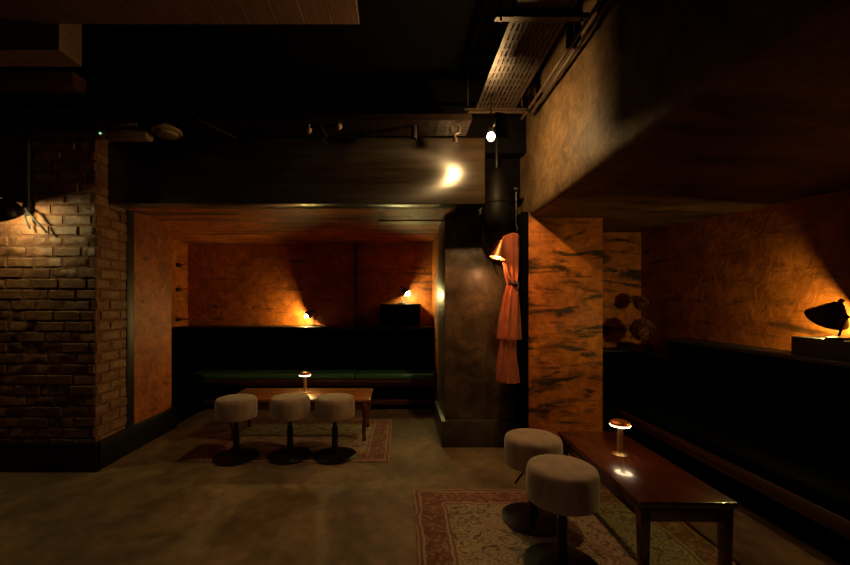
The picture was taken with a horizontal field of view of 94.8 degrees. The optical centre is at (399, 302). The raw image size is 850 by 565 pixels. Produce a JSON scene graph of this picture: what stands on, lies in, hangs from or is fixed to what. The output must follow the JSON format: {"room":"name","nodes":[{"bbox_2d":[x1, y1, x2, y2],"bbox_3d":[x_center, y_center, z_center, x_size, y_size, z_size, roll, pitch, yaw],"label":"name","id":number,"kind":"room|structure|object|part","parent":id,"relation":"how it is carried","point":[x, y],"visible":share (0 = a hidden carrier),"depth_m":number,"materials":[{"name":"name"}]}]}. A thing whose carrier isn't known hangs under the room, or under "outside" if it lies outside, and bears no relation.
{"room":"bar","nodes":[
{"label":"bar","id":0,"kind":"room"},
{"bbox_2d":[0,109,126,441],"bbox_3d":[-3.524,-0.110,3.329,2.152,2.920,0.382,0,0,0],"label":"wall","id":1,"kind":"structure","parent":0,"point":[63,303],"depth_m":3.15,"materials":[{"name":"brick"}]},
{"bbox_2d":[0,197,32,221],"bbox_3d":[-3.006,-0.706,2.996,0.235,0.226,0.282,0,0,0],"label":"wall lamp","id":2,"kind":"object","parent":1,"relation":"attached to","point":[9,209],"visible":0.98,"depth_m":2.92,"materials":[{"name":"black metal"}]},
{"bbox_2d":[22,133,32,213],"bbox_3d":[-2.980,-1.030,3.118,0.064,0.640,0.062,0,0,0],"label":"conduit","id":3,"kind":"object","parent":1,"relation":"attached to","point":[27,151],"visible":0.94,"depth_m":3.10,"materials":[{"name":"black metal"}]},
{"bbox_2d":[24,214,30,228],"bbox_3d":[-2.964,-0.649,3.102,0.046,0.125,0.023,0,0,-23],"label":"cord","id":4,"kind":"object","parent":3,"relation":"hanging from","point":[25,215],"visible":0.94,"depth_m":3.10,"materials":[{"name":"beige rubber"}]},
{"bbox_2d":[26,210,47,232],"bbox_3d":[-2.891,-0.646,3.102,0.157,0.181,0.027,0,0,-6],"label":"cord","id":5,"kind":"object","parent":3,"relation":"hanging from","point":[27,211],"visible":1,"depth_m":3.09,"materials":[{"name":"black rubber"}]},
{"bbox_2d":[0,71,86,96],"bbox_3d":[-3.575,-1.745,3.110,2.050,0.130,0.140,0,0,0],"label":"trim","id":6,"kind":"structure","parent":1,"relation":"attached to","point":[12,83],"depth_m":3.04,"materials":[{"name":"brown wood"}]},
{"bbox_2d":[0,406,176,471],"bbox_3d":[-3.510,1.236,3.672,2.180,0.228,1.135,0,0,0],"label":"baseboard","id":7,"kind":"structure","parent":1,"relation":"attached to","point":[14,456],"depth_m":3.11,"materials":[{"name":"black paint"}]},
{"bbox_2d":[126,210,133,427],"bbox_3d":[-2.525,0.255,3.550,0.150,2.190,0.100,0,0,0],"label":"trim","id":8,"kind":"structure","parent":1,"relation":"attached to","point":[130,215],"depth_m":3.54,"materials":[{"name":"black paint"}]},
{"bbox_2d":[0,114,471,135],"bbox_3d":[-1.975,-1.420,3.115,5.050,0.052,0.274,0,0,0],"label":"ceiling beam","id":9,"kind":"structure","parent":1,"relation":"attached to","point":[6,120],"depth_m":3.01,"materials":[{"name":"metal"}]},
{"bbox_2d":[98,123,152,141],"bbox_3d":[-2.140,-1.334,3.045,0.370,0.122,0.110,0,0,0],"label":"emergency light","id":10,"kind":"object","parent":9,"relation":"attached to","point":[119,132],"visible":1,"depth_m":3.01,"materials":[{"name":"white plastic"}]},
{"bbox_2d":[104,137,151,141],"bbox_3d":[-2.125,-1.280,3.050,0.330,0.013,0.080,0,0,0],"label":"diffuser","id":11,"kind":"object","parent":10,"relation":"attached to","point":[112,139],"depth_m":3.04,"materials":[{"name":"white plastic"}]},
{"bbox_2d":[150,122,182,139],"bbox_3d":[-1.830,-1.348,3.060,0.224,0.092,0.224,0,0,0],"label":"smoke detector","id":12,"kind":"object","parent":9,"relation":"attached to","point":[163,130],"visible":1,"depth_m":3.01,"materials":[{"name":"white plastic"}]},
{"bbox_2d":[197,118,236,138],"bbox_3d":[-1.417,-1.351,3.030,0.280,0.104,0.021,0,0,-31],"label":"rod","id":13,"kind":"object","parent":9,"relation":"attached to","point":[199,120],"visible":1,"depth_m":3.02,"materials":[{"name":"grey metal"}]},
{"bbox_2d":[306,124,311,134],"bbox_3d":[-0.710,-1.357,3.050,0.048,0.075,0.048,0,0,0],"label":"ceiling fitting","id":14,"kind":"object","parent":9,"relation":"attached to","point":[308,130],"visible":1,"depth_m":3.04,"materials":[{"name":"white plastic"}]},
{"bbox_2d":[317,125,327,148],"bbox_3d":[-0.605,-1.298,3.050,0.094,0.194,0.048,0,0,28],"label":"light","id":15,"kind":"object","parent":9,"relation":"attached to","point":[320,128],"visible":1,"depth_m":3.04,"materials":[{"name":"grey metal"}]},
{"bbox_2d":[336,123,341,129],"bbox_3d":[-0.475,-1.380,3.050,0.048,0.050,0.048,0,0,0],"label":"ceiling fitting","id":16,"kind":"object","parent":9,"relation":"attached to","point":[338,125],"visible":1,"depth_m":3.04,"materials":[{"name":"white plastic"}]},
{"bbox_2d":[411,125,416,149],"bbox_3d":[0.110,-1.294,3.051,0.048,0.202,0.071,0,0,0],"label":"light","id":17,"kind":"object","parent":9,"relation":"attached to","point":[413,128],"visible":1,"depth_m":3.04,"materials":[{"name":"grey metal"}]},
{"bbox_2d":[449,123,460,143],"bbox_3d":[0.429,-1.326,3.040,0.096,0.152,0.036,0,0,0],"label":"clamp","id":18,"kind":"object","parent":9,"relation":"attached to","point":[458,126],"visible":1,"depth_m":3.03,"materials":[{"name":"grey metal"}]},
{"bbox_2d":[134,212,171,423],"bbox_3d":[-2.830,0.255,3.900,0.740,2.190,0.600,0,0,0],"label":"wall pier","id":19,"kind":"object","parent":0,"point":[152,237],"visible":0.29,"depth_m":3.88,"materials":[{"name":"paint"}]},
{"bbox_2d":[172,239,187,373],"bbox_3d":[-3.095,0.255,4.850,0.210,2.190,1.300,0,0,0],"label":"wall","id":20,"kind":"structure","parent":0,"point":[179,249],"depth_m":5.29,"materials":[{"name":"orange paint"}]},
{"bbox_2d":[176,287,190,291],"bbox_3d":[-2.899,-0.185,5.250,0.181,0.060,0.100,0,0,0],"label":"wall hook","id":21,"kind":"object","parent":20,"relation":"attached to","point":[177,289],"visible":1,"depth_m":5.24,"materials":[{"name":"black metal"}]},
{"bbox_2d":[176,317,196,320],"bbox_3d":[-2.859,0.215,5.250,0.261,0.060,0.100,0,0,0],"label":"wall hook","id":22,"kind":"object","parent":20,"relation":"attached to","point":[178,318],"visible":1,"depth_m":5.24,"materials":[{"name":"black metal"}]},
{"bbox_2d":[0,86,525,156],"bbox_3d":[-1.700,-1.650,3.515,5.800,0.600,0.170,0,0,0],"label":"wall","id":23,"kind":"structure","parent":0,"point":[105,99],"depth_m":3.50,"materials":[{"name":"black paint"}]},
{"bbox_2d":[0,0,565,85],"bbox_3d":[-0.800,-2.000,1.250,7.600,0.100,5.500,0,0,0],"label":"ceiling","id":24,"kind":"structure","parent":0,"point":[393,42],"depth_m":2.99,"materials":[{"name":"black paint"}]},
{"bbox_2d":[0,0,358,66],"bbox_3d":[-2.320,-1.725,1.540,4.160,0.450,1.880,0,0,0],"label":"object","id":25,"kind":"structure","parent":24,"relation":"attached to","point":[33,33],"depth_m":2.25,"materials":[{"name":"brown wood"}]},
{"bbox_2d":[464,51,526,113],"bbox_3d":[0.735,-1.708,3.020,0.480,0.485,0.040,0,0,0],"label":"strut","id":26,"kind":"object","parent":24,"relation":"attached to","point":[467,110],"visible":0.83,"depth_m":3.02,"materials":[{"name":"grey metal"}]},
{"bbox_2d":[481,86,512,231],"bbox_3d":[0.862,-1.290,3.475,0.280,1.310,0.280,0,0,0],"label":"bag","id":27,"kind":"object","parent":24,"relation":"hanging from","point":[496,213],"visible":0.88,"depth_m":3.38,"materials":[{"name":"black metal"}]},
{"bbox_2d":[511,187,518,230],"bbox_3d":[1.030,-0.828,3.490,0.040,0.391,0.111,0,0,0],"label":"coat hook","id":28,"kind":"object","parent":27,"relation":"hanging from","point":[514,190],"visible":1,"depth_m":3.46,"materials":[{"name":"metal"}]},
{"bbox_2d":[496,233,521,383],"bbox_3d":[0.966,0.043,3.445,0.220,1.323,0.160,0,0,0],"label":"curtain","id":29,"kind":"object","parent":28,"relation":"hanging from","point":[509,320],"visible":0.99,"depth_m":3.41,"materials":[{"name":"fabric"}]},
{"bbox_3d":[1.030,-0.833,3.460,0.011,0.330,0.011,0,0,-22],"label":"rod","id":30,"kind":"part","parent":28,"relation":"part of","materials":[{"name":"metal"}]},
{"bbox_2d":[494,0,588,21],"bbox_3d":[0.735,-1.708,2.030,0.480,0.485,0.040,0,0,0],"label":"strut","id":31,"kind":"object","parent":24,"relation":"attached to","point":[581,16],"visible":1,"depth_m":2.02,"materials":[{"name":"grey metal"}]},
{"bbox_2d":[474,0,578,107],"bbox_3d":[0.735,-1.525,2.200,0.304,0.052,1.750,0,0,0],"label":"cable tray","id":32,"kind":"object","parent":31,"relation":"attached to","point":[570,5],"visible":0.74,"depth_m":2.35,"materials":[{"name":"metal"}]},
{"bbox_2d":[487,96,507,140],"bbox_3d":[0.666,-1.321,2.762,0.103,0.363,0.179,0,0,-27],"label":"pendant bulb","id":33,"kind":"object","parent":32,"relation":"hanging from","point":[501,119],"visible":1,"depth_m":2.69,"materials":[{"name":"white glass"}]},
{"bbox_2d":[488,123,493,132],"bbox_3d":[0.660,-1.266,2.830,0.038,0.067,0.038,0,0,0],"label":"socket","id":34,"kind":"object","parent":33,"relation":"attached to","point":[490,127],"depth_m":2.82,"materials":[{"name":"black metal"}]},
{"bbox_3d":[0.660,-1.399,2.830,0.007,0.208,0.007,0,0,-23],"label":"cord","id":35,"kind":"part","parent":33,"relation":"part of","materials":[{"name":"black rubber"}]},
{"bbox_3d":[0.660,-1.205,2.830,0.050,0.060,0.052,0,0,0],"label":"bulb","id":36,"kind":"part","parent":33,"relation":"part of","materials":[{"name":"white glass"}]},
{"bbox_2d":[521,0,602,119],"bbox_3d":[1.000,-1.724,2.250,0.036,0.452,1.900,0,0,0],"label":"conduit","id":37,"kind":"object","parent":24,"relation":"attached to","point":[570,38],"visible":0.7,"depth_m":2.30,"materials":[{"name":"grey metal"}]},
{"bbox_2d":[526,0,611,119],"bbox_3d":[1.045,-1.724,2.250,0.036,0.452,1.900,0,0,0],"label":"conduit","id":38,"kind":"object","parent":24,"relation":"attached to","point":[577,45],"visible":0.84,"depth_m":2.31,"materials":[{"name":"grey metal"}]},
{"bbox_2d":[126,209,455,242],"bbox_3d":[-1.350,-0.890,4.450,3.700,0.100,2.300,0,0,0],"label":"ceiling","id":39,"kind":"structure","parent":0,"point":[188,225],"depth_m":4.23,"materials":[{"name":"orange paint"}]},
{"bbox_2d":[378,220,441,223],"bbox_3d":[0.102,-0.834,4.025,0.645,0.012,0.150,0,0,0],"label":"trim","id":40,"kind":"structure","parent":39,"relation":"attached to","point":[379,221],"depth_m":3.96,"materials":[{"name":"brown wood"}]},
{"bbox_2d":[108,138,484,208],"bbox_3d":[-0.873,-1.113,3.370,3.175,0.555,0.180,0,0,0],"label":"beam","id":41,"kind":"structure","parent":0,"point":[180,173],"depth_m":3.28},
{"bbox_2d":[188,243,431,371],"bbox_3d":[-1.300,0.205,5.580,3.800,2.290,0.240,0,0,0],"label":"wall","id":42,"kind":"structure","parent":0,"point":[230,283],"depth_m":5.50,"materials":[{"name":"orange paint"}]},
{"bbox_2d":[355,243,357,325],"bbox_3d":[-0.610,-0.260,5.447,0.040,1.160,0.025,0,0,0],"label":"trim","id":43,"kind":"structure","parent":42,"relation":"attached to","point":[356,244],"depth_m":5.43,"materials":[{"name":"brown wood"}]},
{"bbox_2d":[0,409,841,564],"bbox_3d":[-0.800,1.400,2.150,7.600,0.100,7.300,0,0,0],"label":"floor","id":44,"kind":"structure","parent":0,"point":[149,506],"depth_m":2.55,"materials":[{"name":"concrete"}]},
{"bbox_2d":[185,419,391,462],"bbox_3d":[-0.954,1.344,3.900,1.737,0.009,1.206,0,0,0],"label":"rug","id":45,"kind":"object","parent":44,"relation":"on","point":[266,436],"visible":0.7,"depth_m":3.83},
{"bbox_2d":[212,394,258,464],"bbox_3d":[-1.427,1.079,3.400,0.380,0.520,0.380,0,0,42],"label":"bar stool","id":46,"kind":"object","parent":45,"relation":"on","point":[233,408],"visible":1,"depth_m":3.31,"materials":[{"name":"grey fabric"}]},
{"bbox_3d":[-1.427,0.908,3.400,0.346,0.178,0.346,0,0,42],"label":"seat","id":47,"kind":"part","parent":46,"relation":"part of","materials":[{"name":"grey fabric"}]},
{"bbox_2d":[267,393,311,463],"bbox_3d":[-0.967,1.079,3.430,0.380,0.520,0.380,0,0,-19],"label":"bar stool","id":48,"kind":"object","parent":45,"relation":"on","point":[287,407],"visible":1,"depth_m":3.33,"materials":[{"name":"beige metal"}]},
{"bbox_3d":[-0.967,0.908,3.430,0.346,0.178,0.346,0,0,-19],"label":"seat","id":49,"kind":"part","parent":48,"relation":"part of","materials":[{"name":"grey fabric"}]},
{"bbox_2d":[229,388,372,440],"bbox_3d":[-0.990,1.134,4.015,1.400,0.408,0.516,0,0,0],"label":"coffee table","id":50,"kind":"object","parent":45,"relation":"on","point":[362,397],"visible":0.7,"depth_m":4.01,"materials":[{"name":"brown wood"}]},
{"bbox_3d":[-1.641,1.146,3.794,0.076,0.385,0.074,0,0,0],"label":"leg","id":51,"kind":"part","parent":50,"relation":"part of","materials":[{"name":"red wood"}]},
{"bbox_2d":[299,372,310,393],"bbox_3d":[-0.980,0.822,4.030,0.117,0.216,0.117,0,0,-29],"label":"table lamp","id":52,"kind":"object","parent":50,"relation":"on","point":[303,374],"visible":0.97,"depth_m":4.01,"materials":[{"name":"gold metal"}]},
{"bbox_3d":[-0.980,0.832,4.030,0.038,0.164,0.038,0,0,-29],"label":"stem","id":53,"kind":"part","parent":52,"relation":"part of","materials":[{"name":"gold metal"}]},
{"bbox_3d":[-0.980,0.731,4.030,0.116,0.035,0.116,0,0,-29],"label":"lamp shade","id":54,"kind":"part","parent":52,"relation":"part of","materials":[{"name":"orange metal"}]},
{"bbox_3d":[-0.339,1.146,3.794,0.076,0.385,0.074,0,0,0],"label":"leg","id":55,"kind":"part","parent":50,"relation":"part of","materials":[{"name":"red wood"}]},
{"bbox_3d":[-0.339,1.146,4.236,0.076,0.385,0.074,0,0,0],"label":"leg","id":56,"kind":"part","parent":50,"relation":"part of","materials":[{"name":"red wood"}]},
{"bbox_2d":[313,393,356,463],"bbox_3d":[-0.572,1.079,3.430,0.380,0.520,0.380,0,0,-25],"label":"bar stool","id":57,"kind":"object","parent":45,"relation":"on","point":[330,407],"visible":1,"depth_m":3.33,"materials":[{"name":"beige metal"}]},
{"bbox_3d":[-0.572,0.908,3.430,0.346,0.178,0.346,0,0,-25],"label":"seat","id":58,"kind":"part","parent":57,"relation":"part of","materials":[{"name":"grey fabric"}]},
{"bbox_2d":[172,325,435,423],"bbox_3d":[-1.268,0.833,4.878,3.425,1.035,1.235,0,0,0],"label":"banquette","id":59,"kind":"object","parent":44,"relation":"on","point":[193,346],"visible":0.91,"depth_m":5.14,"materials":[{"name":"black leather"}]},
{"bbox_3d":[-2.920,0.615,4.695,0.120,0.530,0.870,0,0,0],"label":"backrest","id":60,"kind":"part","parent":59,"relation":"part of","materials":[{"name":"green leather"}]},
{"bbox_3d":[-2.640,0.935,4.705,0.440,0.110,0.870,0,0,0],"label":"seat","id":61,"kind":"part","parent":59,"relation":"part of","materials":[{"name":"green leather"}]},
{"bbox_3d":[-2.400,0.613,5.200,1.134,0.535,0.120,0,0,0],"label":"backrest","id":62,"kind":"part","parent":59,"relation":"part of","materials":[{"name":"black leather"}]},
{"bbox_3d":[-1.580,0.910,4.970,2.040,0.070,0.360,0,0,0],"label":"seat","id":63,"kind":"part","parent":59,"relation":"part of","materials":[{"name":"green leather"}]},
{"bbox_3d":[-1.510,0.613,5.200,0.634,0.535,0.120,0,0,0],"label":"backrest","id":64,"kind":"part","parent":59,"relation":"part of","materials":[{"name":"black leather"}]},
{"bbox_2d":[304,308,317,325],"bbox_3d":[-1.219,0.193,5.330,0.184,0.243,0.130,0,0,-20],"label":"desk lamp","id":65,"kind":"object","parent":59,"relation":"on","point":[309,313],"visible":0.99,"depth_m":5.30,"materials":[{"name":"black metal"}]},
{"bbox_3d":[-1.237,0.147,5.309,0.153,0.151,0.122,0,0,7],"label":"lamp shade","id":66,"kind":"part","parent":65,"relation":"part of","materials":[{"name":"metal"}]},
{"bbox_3d":[-1.080,0.989,4.970,3.040,0.083,0.340,0,0,0],"label":"seat rail","id":67,"kind":"part","parent":59,"relation":"part of","materials":[{"name":"brown wood"}]},
{"bbox_3d":[-1.100,1.250,4.933,3.000,0.060,0.065,0,0,0],"label":"rail","id":68,"kind":"part","parent":59,"relation":"part of","materials":[{"name":"brown wood"}]},
{"bbox_3d":[-0.875,0.613,5.200,0.624,0.535,0.120,0,0,0],"label":"backrest","id":69,"kind":"part","parent":59,"relation":"part of","materials":[{"name":"black leather"}]},
{"bbox_3d":[-0.062,0.910,4.970,0.985,0.070,0.360,0,0,0],"label":"seat","id":70,"kind":"part","parent":59,"relation":"part of","materials":[{"name":"green leather"}]},
{"bbox_3d":[-0.062,0.613,5.200,0.989,0.535,0.120,0,0,0],"label":"backrest","id":71,"kind":"part","parent":59,"relation":"part of","materials":[{"name":"black leather"}]},
{"bbox_2d":[379,303,420,326],"bbox_3d":[0.000,0.158,5.331,0.550,0.313,0.278,0,0,0],"label":"box","id":72,"kind":"object","parent":59,"relation":"on","point":[390,315],"visible":1,"depth_m":5.19,"materials":[{"name":"black metal"}]},
{"bbox_2d":[398,286,410,303],"bbox_3d":[0.057,-0.112,5.290,0.173,0.243,0.124,0,0,20],"label":"desk lamp","id":73,"kind":"object","parent":72,"relation":"on","point":[405,291],"visible":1,"depth_m":5.27,"materials":[{"name":"black metal"}]},
{"bbox_3d":[0.082,-0.160,5.293,0.116,0.147,0.142,0,0,-41],"label":"lamp shade","id":74,"kind":"part","parent":73,"relation":"part of","materials":[{"name":"metal"}]},
{"bbox_3d":[0.425,1.100,4.960,0.040,0.500,0.360,0,0,0],"label":"panel","id":75,"kind":"part","parent":59,"relation":"part of","materials":[{"name":"black paint"}]},
{"bbox_2d":[413,489,742,564],"bbox_3d":[0.928,1.344,1.679,1.673,0.009,2.266,0,0,0],"label":"rug","id":76,"kind":"object","parent":44,"relation":"on","point":[454,526],"visible":0.66,"depth_m":2.25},
{"bbox_2d":[501,428,562,536],"bbox_3d":[0.825,1.079,2.420,0.380,0.520,0.380,0,0,-32],"label":"bar stool","id":77,"kind":"object","parent":76,"relation":"on","point":[521,444],"visible":0.69,"depth_m":2.35,"materials":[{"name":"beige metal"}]},
{"bbox_3d":[0.748,1.045,2.372,0.145,0.079,0.012,0,0,-32],"label":"height lever","id":78,"kind":"part","parent":77,"relation":"part of","materials":[{"name":"black metal"}]},
{"bbox_3d":[0.825,0.908,2.420,0.346,0.178,0.346,0,0,-32],"label":"seat","id":79,"kind":"part","parent":77,"relation":"part of","materials":[{"name":"grey fabric"}]},
{"bbox_2d":[523,454,599,564],"bbox_3d":[0.822,1.079,1.980,0.380,0.520,0.380,0,0,33],"label":"bar stool","id":80,"kind":"object","parent":76,"relation":"on","point":[564,486],"visible":1,"depth_m":1.91,"materials":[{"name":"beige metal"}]},
{"bbox_3d":[0.822,0.908,1.980,0.346,0.178,0.346,0,0,33],"label":"seat","id":81,"kind":"part","parent":80,"relation":"part of","materials":[{"name":"grey fabric"}]},
{"bbox_2d":[558,431,737,564],"bbox_3d":[1.360,1.134,2.325,0.450,0.409,1.010,0,0,1],"label":"coffee table","id":82,"kind":"object","parent":76,"relation":"on","point":[655,489],"visible":0.82,"depth_m":1.97,"materials":[{"name":"brown wood"}]},
{"bbox_3d":[1.176,1.152,2.796,0.048,0.373,0.048,0,0,1],"label":"leg","id":83,"kind":"part","parent":82,"relation":"part of","materials":[{"name":"brown wood"}]},
{"bbox_2d":[609,419,630,457],"bbox_3d":[1.346,0.822,2.386,0.117,0.216,0.117,0,0,0],"label":"table lamp","id":84,"kind":"object","parent":82,"relation":"on","point":[620,424],"visible":1,"depth_m":2.37,"materials":[{"name":"gold metal"}]},
{"bbox_3d":[1.346,0.832,2.386,0.038,0.164,0.038,0,0,0],"label":"stem","id":85,"kind":"part","parent":84,"relation":"part of","materials":[{"name":"gold metal"}]},
{"bbox_3d":[1.346,0.731,2.386,0.116,0.035,0.116,0,0,0],"label":"lamp shade","id":86,"kind":"part","parent":84,"relation":"part of","materials":[{"name":"orange metal"}]},
{"bbox_3d":[1.160,1.152,1.860,0.048,0.373,0.048,0,0,1],"label":"leg","id":87,"kind":"part","parent":82,"relation":"part of","materials":[{"name":"brown wood"}]},
{"bbox_3d":[1.544,1.152,1.854,0.048,0.373,0.048,0,0,1],"label":"leg","id":88,"kind":"part","parent":82,"relation":"part of","materials":[{"name":"brown wood"}]},
{"bbox_2d":[603,338,849,564],"bbox_3d":[2.217,0.835,1.532,0.835,1.030,5.465,0,0,0],"label":"banquette","id":89,"kind":"object","parent":44,"relation":"on","point":[797,401],"visible":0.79,"depth_m":2.54,"materials":[{"name":"black leather"}]},
{"bbox_3d":[2.110,0.925,4.016,0.620,0.080,0.027,0,0,0],"label":"corner seat","id":90,"kind":"part","parent":89,"relation":"part of","materials":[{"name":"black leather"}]},
{"bbox_3d":[2.170,0.700,3.855,0.740,0.380,0.590,0,0,0],"label":"corner backrest","id":91,"kind":"part","parent":89,"relation":"part of","materials":[{"name":"black leather"}]},
{"bbox_3d":[2.210,0.925,3.350,0.440,0.080,1.294,0,0,0],"label":"seat","id":92,"kind":"part","parent":89,"relation":"part of","materials":[{"name":"black leather"}]},
{"bbox_3d":[2.208,1.019,1.410,0.425,0.102,5.220,0,0,0],"label":"seat rail","id":93,"kind":"part","parent":89,"relation":"part of","materials":[{"name":"brown wood"}]},
{"bbox_3d":[2.470,0.620,2.960,0.100,0.540,1.174,0,0,0],"label":"backrest","id":94,"kind":"part","parent":89,"relation":"part of","materials":[{"name":"black leather"}]},
{"bbox_3d":[2.210,0.925,2.050,0.440,0.080,1.294,0,0,0],"label":"seat","id":95,"kind":"part","parent":89,"relation":"part of","materials":[{"name":"black leather"}]},
{"bbox_2d":[791,336,849,361],"bbox_3d":[2.527,0.262,2.200,0.205,0.115,0.440,0,0,0],"label":"box","id":96,"kind":"object","parent":89,"relation":"on","point":[809,346],"visible":0.98,"depth_m":2.25,"materials":[{"name":"black paint"}]},
{"bbox_2d":[804,299,849,339],"bbox_3d":[2.460,0.090,2.248,0.182,0.230,0.190,0,0,42],"label":"desk lamp","id":97,"kind":"object","parent":96,"relation":"on","point":[832,315],"visible":1,"depth_m":2.19,"materials":[{"name":"black metal"}]},
{"bbox_3d":[2.457,0.134,2.168,0.011,0.114,0.056,0,0,7],"label":"arm","id":98,"kind":"part","parent":97,"relation":"part of","materials":[{"name":"black metal"}]},
{"bbox_3d":[2.457,0.036,2.165,0.011,0.085,0.053,0,0,7],"label":"arm","id":99,"kind":"part","parent":97,"relation":"part of","materials":[{"name":"metal"}]},
{"bbox_3d":[2.470,0.620,1.775,0.100,0.540,1.184,0,0,0],"label":"backrest","id":100,"kind":"part","parent":89,"relation":"part of","materials":[{"name":"black leather"}]},
{"bbox_3d":[2.455,0.450,3.840,0.080,0.070,0.080,0,0,0],"label":"vase","id":101,"kind":"object","parent":89,"relation":"on","visible":0},
{"bbox_2d":[633,295,649,344],"bbox_3d":[2.438,0.196,3.944,0.147,0.550,0.164,0,0,38],"label":"dried flower","id":102,"kind":"object","parent":101,"relation":"in","point":[641,303],"visible":0.86,"depth_m":3.92,"materials":[{"name":"brown plant"}]},
{"bbox_2d":[628,317,656,344],"bbox_3d":[2.367,0.304,3.817,0.233,0.334,0.234,0,0,0],"label":"dried flower","id":103,"kind":"object","parent":101,"relation":"in","point":[641,329],"visible":0.95,"depth_m":3.77,"materials":[{"name":"brown plant"}]},
{"bbox_2d":[432,233,437,400],"bbox_3d":[0.525,0.255,4.940,0.150,2.190,1.120,0,0,0],"label":"wall","id":104,"kind":"structure","parent":0,"point":[435,241],"depth_m":4.94,"materials":[{"name":"orange paint"}]},
{"bbox_2d":[438,203,513,418],"bbox_3d":[0.756,0.200,4.040,0.658,2.300,0.680,0,0,0],"label":"wall pillar","id":105,"kind":"structure","parent":0,"point":[471,283],"depth_m":3.70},
{"bbox_2d":[434,401,515,446],"bbox_3d":[0.738,1.228,4.030,0.695,0.245,0.780,0,0,0],"label":"plinth","id":106,"kind":"object","parent":105,"relation":"attached to","point":[451,432],"depth_m":3.64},
{"bbox_2d":[487,240,504,259],"bbox_3d":[0.820,-0.450,3.461,0.128,0.176,0.478,0,0,0],"label":"wall lamp","id":107,"kind":"object","parent":105,"relation":"attached to","point":[497,253],"visible":1,"depth_m":3.27,"materials":[{"name":"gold metal"}]},
{"bbox_2d":[485,157,519,206],"bbox_3d":[0.778,-1.450,3.790,0.703,1.000,0.220,0,0,0],"label":"wall","id":108,"kind":"structure","parent":0,"point":[510,166],"depth_m":3.68,"materials":[{"name":"black paint"}]},
{"bbox_2d":[514,212,527,428],"bbox_3d":[1.113,0.270,3.880,0.055,2.160,0.840,0,0,0],"label":"trim","id":109,"kind":"structure","parent":108,"relation":"attached to","point":[520,389],"depth_m":3.46,"materials":[{"name":"black paint"}]},
{"bbox_2d":[528,213,602,455],"bbox_3d":[1.465,0.270,3.920,0.650,2.160,0.960,0,0,0],"label":"wall column","id":110,"kind":"structure","parent":0,"point":[565,255],"depth_m":3.44,"materials":[{"name":"paint"}]},
{"bbox_2d":[603,232,640,425],"bbox_3d":[2.250,0.150,4.335,1.100,2.400,0.130,0,0,0],"label":"wall","id":111,"kind":"structure","parent":0,"point":[621,250],"depth_m":4.27,"materials":[{"name":"paint"}]},
{"bbox_2d":[514,0,849,232],"bbox_3d":[1.891,-1.204,1.400,1.538,1.492,5.800,0,0,0],"label":"ceiling","id":112,"kind":"structure","parent":0,"point":[666,113],"depth_m":1.89,"materials":[{"name":"paint"}]},
{"bbox_2d":[641,189,849,467],"bbox_3d":[2.720,0.150,1.400,0.160,2.400,5.800,0,0,0],"label":"wall","id":113,"kind":"structure","parent":0,"point":[750,277],"depth_m":2.95,"materials":[{"name":"paint"}]}
]}

